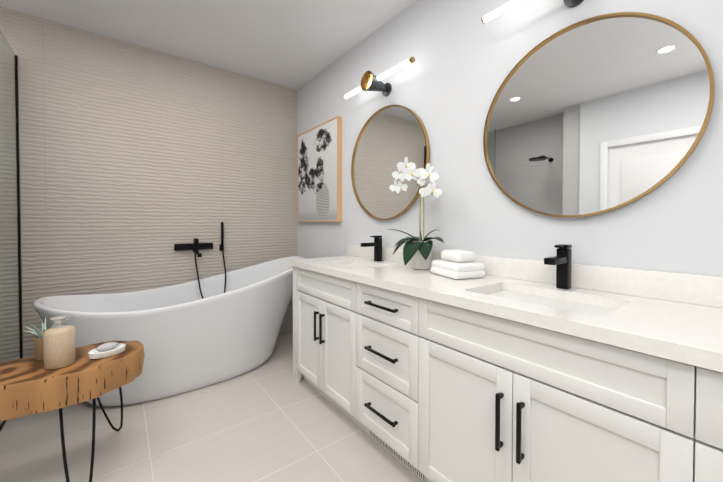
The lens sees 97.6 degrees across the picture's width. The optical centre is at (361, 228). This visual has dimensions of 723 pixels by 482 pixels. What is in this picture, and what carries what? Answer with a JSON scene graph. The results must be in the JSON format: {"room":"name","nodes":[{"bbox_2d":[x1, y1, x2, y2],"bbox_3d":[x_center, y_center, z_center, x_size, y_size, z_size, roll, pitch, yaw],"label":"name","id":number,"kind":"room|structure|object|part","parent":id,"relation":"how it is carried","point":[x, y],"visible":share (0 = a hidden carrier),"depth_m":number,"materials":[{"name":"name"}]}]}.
{"room":"bathroom","nodes":[
{"label":"bathroom","id":0,"kind":"room"},
{"bbox_2d":[0,7,297,357],"bbox_3d":[-2.019,-0.177,2.529,3.436,2.640,0.100,-1,1,-37],"label":"wall tile","id":1,"kind":"structure","parent":0,"point":[137,162],"depth_m":2.60,"materials":[{"name":"beige tile"}]},
{"bbox_2d":[174,222,225,298],"bbox_3d":[-1.391,0.367,2.775,0.403,0.847,0.282,-1,1,-37],"label":"tub filler","id":2,"kind":"object","parent":1,"relation":"attached to","point":[195,245],"visible":0.83,"depth_m":2.80,"materials":[{"name":"black metal"}]},
{"bbox_2d":[0,0,415,89],"bbox_3d":[-0.417,-1.504,0.417,3.436,0.080,5.367,-1,1,-37],"label":"ceiling","id":3,"kind":"structure","parent":0,"point":[296,44],"depth_m":2.34,"materials":[{"name":"white paint"}]},
{"bbox_2d":[0,332,422,481],"bbox_3d":[-0.417,1.216,0.460,3.436,0.080,5.367,-1,1,-37],"label":"floor","id":4,"kind":"structure","parent":0,"point":[269,420],"depth_m":1.72,"materials":[{"name":"tile"}]},
{"bbox_2d":[0,30,22,431],"bbox_3d":[-2.037,-0.010,1.749,0.022,2.329,1.115,-1,1,-37],"label":"glass","id":5,"kind":"object","parent":4,"relation":"on","point":[11,334],"visible":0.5,"depth_m":2.01,"materials":[{"name":"clear glass"}]},
{"bbox_2d":[0,340,144,481],"bbox_3d":[-1.378,0.885,1.424,0.678,0.548,0.611,-1,1,-37],"label":"side table","id":6,"kind":"object","parent":4,"relation":"on","point":[30,385],"visible":0.96,"depth_m":1.36,"materials":[{"name":"brown wood"}]},
{"bbox_2d":[23,315,76,360],"bbox_3d":[-1.475,0.512,1.501,0.213,0.192,0.201,-1,1,-37],"label":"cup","id":7,"kind":"object","parent":6,"relation":"on","point":[38,344],"visible":0.56,"depth_m":1.45,"materials":[{"name":"brown wood"}]},
{"bbox_2d":[23,315,76,337],"bbox_3d":[-1.475,0.470,1.501,0.213,0.107,0.201,-1,1,-37],"label":"plant","id":8,"kind":"object","parent":7,"relation":"on","point":[38,334],"depth_m":1.46,"materials":[{"name":"green plant"}]},
{"bbox_2d":[43,316,75,369],"bbox_3d":[-1.345,0.504,1.409,0.106,0.212,0.106,-1,1,-37],"label":"soap dispenser","id":9,"kind":"object","parent":6,"relation":"on","point":[59,344],"visible":1,"depth_m":1.38,"materials":[{"name":"beige ceramic"}]},
{"bbox_3d":[-1.345,0.419,1.408,0.062,0.042,0.062,-1,1,-37],"label":"lid","id":10,"kind":"part","parent":9,"relation":"part of","materials":[{"name":"white"}]},
{"bbox_2d":[88,342,125,358],"bbox_3d":[-1.226,0.581,1.527,0.143,0.054,0.101,-1,1,-37],"label":"soap dish","id":11,"kind":"object","parent":6,"relation":"on","point":[109,349],"visible":1,"depth_m":1.50,"materials":[{"name":"white ceramic"}]},
{"bbox_2d":[32,256,304,406],"bbox_3d":[-1.291,0.711,2.493,1.810,0.866,0.780,-1,1,-37],"label":"tub","id":12,"kind":"object","parent":4,"relation":"on","point":[187,336],"visible":0.81,"depth_m":2.24,"materials":[{"name":"white ceramic"}]},
{"bbox_2d":[289,263,722,481],"bbox_3d":[0.472,0.725,1.485,0.561,0.870,2.605,-1,1,-37],"label":"bathroom vanity","id":13,"kind":"object","parent":4,"relation":"on","point":[560,366],"depth_m":1.08,"materials":[{"name":"white paint"}]},
{"bbox_2d":[369,430,425,480],"bbox_3d":[0.167,1.105,1.594,0.006,0.075,0.400,-1,1,-37],"label":"vent","id":14,"kind":"object","parent":13,"relation":"attached to","point":[371,434],"depth_m":1.57,"materials":[{"name":"grey metal"}]},
{"bbox_2d":[289,255,722,366],"bbox_3d":[0.477,0.270,1.480,0.553,0.040,2.632,-1,1,-37],"label":"countertop","id":15,"kind":"structure","parent":13,"relation":"on","point":[691,330],"depth_m":1.05,"materials":[{"name":"white stone"}]},
{"bbox_2d":[341,263,368,266],"bbox_3d":[-0.047,0.348,2.155,0.322,0.162,0.482,-1,1,-37],"label":"sink","id":16,"kind":"object","parent":15,"relation":"in","point":[342,264],"depth_m":2.35,"materials":[{"name":"white ceramic"}]},
{"bbox_2d":[361,235,384,262],"bbox_3d":[0.071,0.145,2.242,0.167,0.184,0.044,-1,1,-37],"label":"faucet","id":17,"kind":"object","parent":15,"relation":"on","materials":[{"name":"black metal"}]},
{"bbox_2d":[386,157,443,269],"bbox_3d":[0.302,-0.099,1.868,0.263,0.682,0.380,-1,1,-37],"label":"orchid","id":18,"kind":"object","parent":15,"relation":"on","point":[418,250],"visible":1,"depth_m":1.84,"materials":[{"name":"white plant"}]},
{"bbox_3d":[0.331,-0.142,1.911,0.051,0.459,0.286,-1,1,-37],"label":"stem","id":19,"kind":"part","parent":18,"relation":"part of","materials":[{"name":"green plant"}]},
{"bbox_3d":[0.361,0.158,1.898,0.140,0.168,0.140,-1,1,-37],"label":"pot","id":20,"kind":"part","parent":18,"relation":"part of","materials":[{"name":"white ceramic"}]},
{"bbox_2d":[430,249,484,278],"bbox_3d":[0.496,0.181,1.649,0.186,0.130,0.235,0,1,-19],"label":"towels","id":21,"kind":"object","parent":15,"relation":"on","point":[456,264],"visible":1,"depth_m":1.58,"materials":[{"name":"white fabric"}]},
{"bbox_2d":[489,287,608,310],"bbox_3d":[0.683,0.363,1.203,0.322,0.162,0.482,-1,1,-37],"label":"sink","id":22,"kind":"object","parent":15,"relation":"in","point":[577,304],"depth_m":1.28,"materials":[{"name":"white ceramic"}]},
{"bbox_2d":[541,244,572,290],"bbox_3d":[0.801,0.161,1.290,0.167,0.184,0.044,-1,1,-37],"label":"faucet","id":23,"kind":"object","parent":15,"relation":"on","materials":[{"name":"black metal"}]},
{"bbox_2d":[297,0,722,276],"bbox_3d":[0.937,-0.159,1.413,0.100,2.640,5.267,-1,1,-37],"label":"wall","id":24,"kind":"structure","parent":0,"point":[446,84],"depth_m":1.71,"materials":[{"name":"white paint"}]},
{"bbox_2d":[297,116,341,221],"bbox_3d":[-0.426,-0.521,3.067,0.043,0.914,0.784,-1,1,-37],"label":"picture","id":25,"kind":"object","parent":24,"relation":"attached to","point":[319,173],"visible":1,"depth_m":2.98,"materials":[{"name":"white paper"}]},
{"bbox_2d":[344,57,414,98],"bbox_3d":[0.113,-1.016,2.228,0.198,0.132,0.730,-1,1,-37],"label":"sconce","id":26,"kind":"object","parent":24,"relation":"attached to","point":[370,81],"visible":0.98,"depth_m":2.20,"materials":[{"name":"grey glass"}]},
{"bbox_2d":[351,105,429,219],"bbox_3d":[0.172,-0.468,2.299,0.028,0.814,0.814,-1,1,-37],"label":"mirror","id":27,"kind":"object","parent":24,"relation":"attached to","point":[390,137],"visible":0.96,"depth_m":2.28,"materials":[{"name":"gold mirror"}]},
{"bbox_2d":[481,0,525,23],"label":"sconce","id":28,"kind":"object","parent":24,"relation":"attached to","point":[511,5],"depth_m":1.47,"materials":[{"name":"grey glass"}]},
{"bbox_2d":[563,0,583,7],"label":"sconce","id":29,"kind":"object","parent":24,"relation":"attached to","point":[569,3],"depth_m":1.35,"materials":[{"name":"grey metal"}]},
{"bbox_2d":[483,12,714,217],"bbox_3d":[0.899,-0.453,1.350,0.028,0.814,0.814,-1,1,-37],"label":"mirror","id":30,"kind":"object","parent":24,"relation":"attached to","point":[600,114],"visible":0.98,"depth_m":1.27,"materials":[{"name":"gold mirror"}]},
{"bbox_2d":[347,244,722,306],"bbox_3d":[0.689,0.197,1.641,0.020,0.100,2.632,-1,1,-37],"label":"backsplash","id":31,"kind":"structure","parent":0,"relation":"attached to","point":[679,287],"depth_m":1.23,"materials":[{"name":"white stone"}]}
]}

